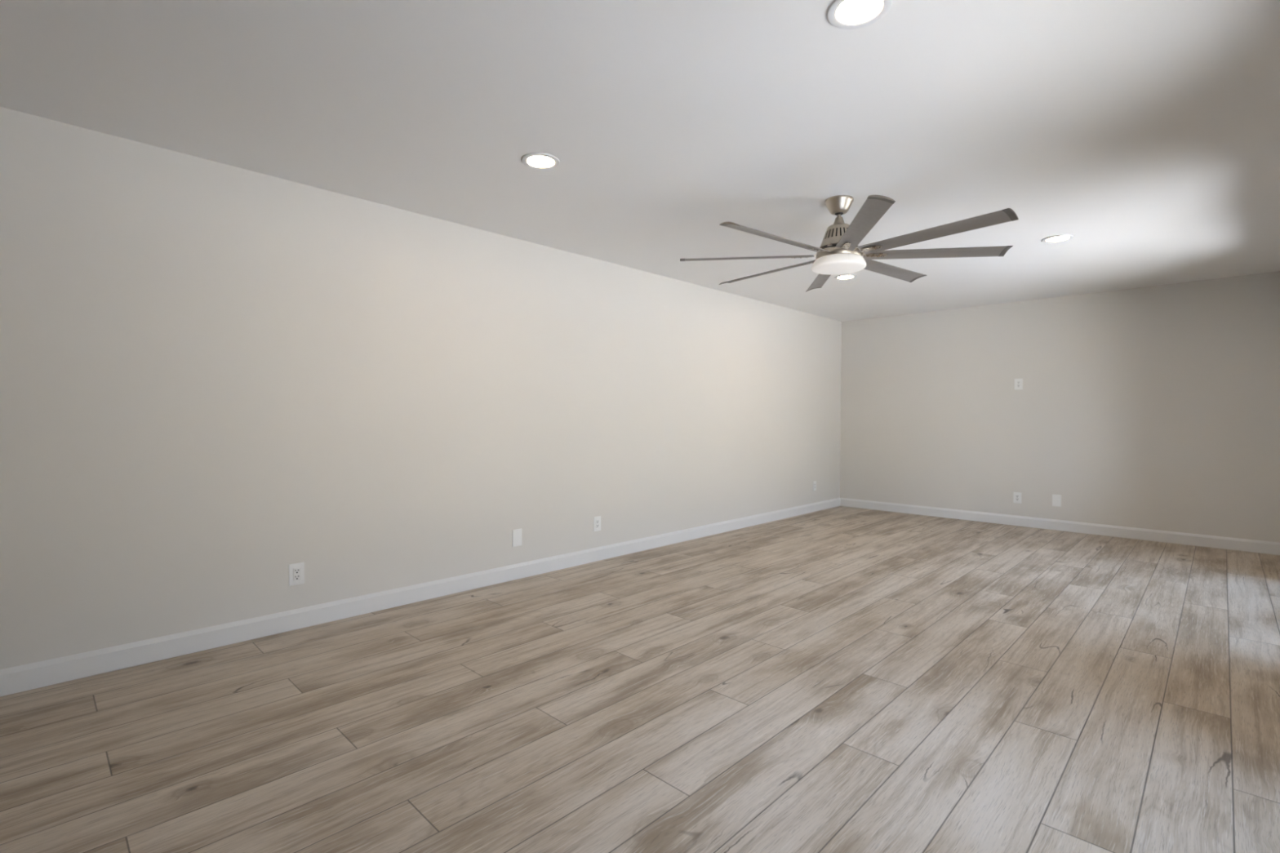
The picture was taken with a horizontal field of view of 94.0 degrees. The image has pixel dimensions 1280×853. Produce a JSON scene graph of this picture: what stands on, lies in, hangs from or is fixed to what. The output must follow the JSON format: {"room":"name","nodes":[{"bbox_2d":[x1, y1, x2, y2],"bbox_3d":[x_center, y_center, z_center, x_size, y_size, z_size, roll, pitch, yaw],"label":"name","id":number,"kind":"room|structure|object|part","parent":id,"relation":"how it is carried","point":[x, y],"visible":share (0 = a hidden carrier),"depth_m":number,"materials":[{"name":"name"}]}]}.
{"room":"empty living room","nodes":[
{"label":"empty living room","id":0,"kind":"room"},
{"bbox_2d":[0,106,841,669],"bbox_3d":[-1.402,-0.057,3.842,0.120,2.560,11.740,1,1,44],"label":"wall","id":1,"kind":"structure","parent":0,"point":[216,379],"depth_m":3.33,"materials":[{"name":"beige paint"}]},
{"bbox_2d":[288,562,304,586],"bbox_3d":[-1.883,0.810,3.275,0.008,0.117,0.076,1,1,44],"label":"wall outlet","id":2,"kind":"object","parent":1,"relation":"attached to","point":[296,571],"visible":1,"depth_m":3.27,"materials":[{"name":"white plastic"}]},
{"bbox_2d":[293,567,300,580],"bbox_3d":[-1.883,0.810,3.275,0.008,0.066,0.032,1,1,44],"label":"receptacle","id":3,"kind":"object","parent":2,"relation":"attached to","point":[296,571],"depth_m":3.27,"materials":[{"name":"white plastic"}]},
{"bbox_2d":[0,497,840,696],"bbox_3d":[-1.357,1.050,3.813,0.016,0.108,11.500,1,1,44],"label":"baseboard","id":4,"kind":"structure","parent":1,"relation":"attached to","point":[20,678],"depth_m":3.34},
{"bbox_2d":[512,528,521,546],"bbox_3d":[-0.884,0.800,4.298,0.006,0.122,0.078,1,1,44],"label":"blank wall plate","id":5,"kind":"object","parent":1,"relation":"attached to","point":[517,534],"visible":1,"depth_m":4.29,"materials":[{"name":"white plastic"}]},
{"bbox_2d":[593,515,600,531],"bbox_3d":[-0.346,0.790,4.848,0.008,0.117,0.076,1,1,44],"label":"wall outlet","id":6,"kind":"object","parent":1,"relation":"attached to","point":[597,520],"visible":1,"depth_m":4.84,"materials":[{"name":"white plastic"}]},
{"bbox_2d":[595,519,599,528],"bbox_3d":[-0.346,0.790,4.848,0.008,0.066,0.032,1,1,44],"label":"receptacle","id":7,"kind":"object","parent":6,"relation":"attached to","point":[597,520],"depth_m":4.85,"materials":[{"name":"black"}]},
{"bbox_2d":[813,480,816,490],"bbox_3d":[2.174,0.739,7.428,0.008,0.117,0.076,1,1,44],"label":"wall outlet","id":8,"kind":"object","parent":1,"relation":"attached to","point":[814,482],"visible":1,"depth_m":7.43,"materials":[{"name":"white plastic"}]},
{"bbox_2d":[0,506,1279,852],"bbox_3d":[0.078,1.191,2.412,4.030,0.120,11.500,1,1,44],"label":"floor","id":9,"kind":"structure","parent":0,"point":[839,679],"depth_m":2.35,"materials":[{"name":"wood"}]},
{"bbox_2d":[0,0,1279,321],"bbox_3d":[0.095,-1.548,2.362,4.290,0.480,11.740,1,1,44],"label":"ceiling","id":10,"kind":"structure","parent":0,"point":[1146,133],"depth_m":2.53,"materials":[{"name":"paint"}]},
{"bbox_2d":[521,152,559,169],"bbox_3d":[-0.493,-1.316,2.966,0.189,0.007,0.189,1,1,44],"label":"recessed light","id":11,"kind":"object","parent":10,"relation":"in","point":[539,161],"visible":1,"depth_m":2.96,"materials":[{"name":"white plastic"}]},
{"bbox_2d":[834,274,856,279],"bbox_3d":[1.855,-1.346,5.386,0.189,0.007,0.189,1,1,44],"label":"recessed light","id":12,"kind":"object","parent":10,"relation":"in","point":[846,277],"visible":1,"depth_m":5.38,"materials":[{"name":"white"}]},
{"bbox_2d":[680,195,1018,292],"bbox_3d":[1.162,-1.117,3.489,1.752,0.410,1.752,1,1,30],"label":"ceiling fan","id":13,"kind":"object","parent":10,"relation":"hanging from","point":[839,252],"visible":1,"depth_m":3.38,"materials":[{"name":"silver metal"}]},
{"bbox_3d":[0.645,-1.004,3.557,0.752,0.013,0.112,0,15,7],"label":"blade","id":14,"kind":"part","parent":13,"relation":"part of","materials":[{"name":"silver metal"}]},
{"bbox_3d":[0.843,-1.009,3.903,0.112,0.013,0.752,-18,12,-36],"label":"blade","id":15,"kind":"part","parent":13,"relation":"part of","materials":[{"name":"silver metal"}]},
{"bbox_3d":[0.750,-0.998,3.172,0.752,0.013,0.112,0,15,-38],"label":"blade","id":16,"kind":"part","parent":13,"relation":"part of","materials":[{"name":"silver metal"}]},
{"bbox_3d":[1.228,-1.009,4.007,0.112,0.013,0.752,-14,-1,7],"label":"blade","id":17,"kind":"part","parent":13,"relation":"part of","materials":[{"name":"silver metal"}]},
{"bbox_3d":[1.162,-0.945,3.491,0.305,0.066,0.305,1,1,44],"label":"lamp shade","id":18,"kind":"part","parent":13,"relation":"part of","materials":[{"name":"white glass"}]},
{"bbox_3d":[1.096,-0.993,2.974,0.112,0.013,0.752,14,3,7],"label":"blade","id":19,"kind":"part","parent":13,"relation":"part of","materials":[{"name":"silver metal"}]},
{"bbox_3d":[1.574,-1.005,3.809,0.752,0.013,0.112,0,-13,-38],"label":"blade","id":20,"kind":"part","parent":13,"relation":"part of","materials":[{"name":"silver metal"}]},
{"bbox_3d":[1.481,-0.993,3.079,0.112,0.013,0.752,17,-10,-37],"label":"blade","id":21,"kind":"part","parent":13,"relation":"part of","materials":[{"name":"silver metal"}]},
{"bbox_3d":[1.679,-0.998,3.425,0.752,0.013,0.112,0,-13,7],"label":"blade","id":22,"kind":"part","parent":13,"relation":"part of","materials":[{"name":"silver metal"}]},
{"bbox_2d":[826,0,892,29],"bbox_3d":[0.680,-1.294,1.851,0.189,0.007,0.189,1,1,44],"label":"recessed light","id":23,"kind":"object","parent":10,"relation":"in","point":[842,14],"visible":1,"depth_m":1.86,"materials":[{"name":"white plastic"}]},
{"bbox_2d":[1041,234,1074,243],"bbox_3d":[2.949,-1.324,4.215,0.189,0.007,0.189,1,1,44],"label":"recessed light","id":24,"kind":"object","parent":10,"relation":"in","point":[1057,238],"visible":1,"depth_m":4.21,"materials":[{"name":"white plastic"}]},
{"bbox_2d":[840,271,1279,542],"bbox_3d":[4.142,-0.080,6.549,4.030,2.560,0.120,1,1,44],"label":"wall","id":25,"kind":"structure","parent":0,"point":[1153,407],"depth_m":6.10,"materials":[{"name":"beige paint"}]},
{"bbox_2d":[1013,492,1021,503],"bbox_3d":[4.110,0.776,6.501,0.076,0.117,0.008,1,1,44],"label":"wall outlet","id":26,"kind":"object","parent":25,"relation":"attached to","point":[1016,498],"visible":1,"depth_m":6.50,"materials":[{"name":"white plastic"}]},
{"bbox_2d":[1015,494,1018,501],"bbox_3d":[4.110,0.776,6.501,0.032,0.066,0.008,1,1,44],"label":"receptacle","id":27,"kind":"object","parent":26,"relation":"attached to","point":[1016,495],"depth_m":6.50,"materials":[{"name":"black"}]},
{"bbox_2d":[1014,378,1022,389],"bbox_3d":[4.112,-0.460,6.484,0.076,0.117,0.008,1,1,44],"label":"wall outlet","id":28,"kind":"object","parent":25,"relation":"attached to","point":[1018,382],"visible":1,"depth_m":6.48,"materials":[{"name":"white plastic"}]},
{"bbox_2d":[1052,494,1061,506],"bbox_3d":[4.365,0.776,6.253,0.078,0.122,0.006,1,1,44],"label":"blank wall plate","id":29,"kind":"object","parent":25,"relation":"attached to","point":[1056,499],"visible":1,"depth_m":6.25,"materials":[{"name":"white plastic"}]},
{"bbox_2d":[840,497,1279,555],"bbox_3d":[4.091,1.026,6.518,3.999,0.108,0.016,1,1,44],"label":"baseboard","id":30,"kind":"structure","parent":25,"relation":"attached to","point":[1181,538],"depth_m":6.09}
]}

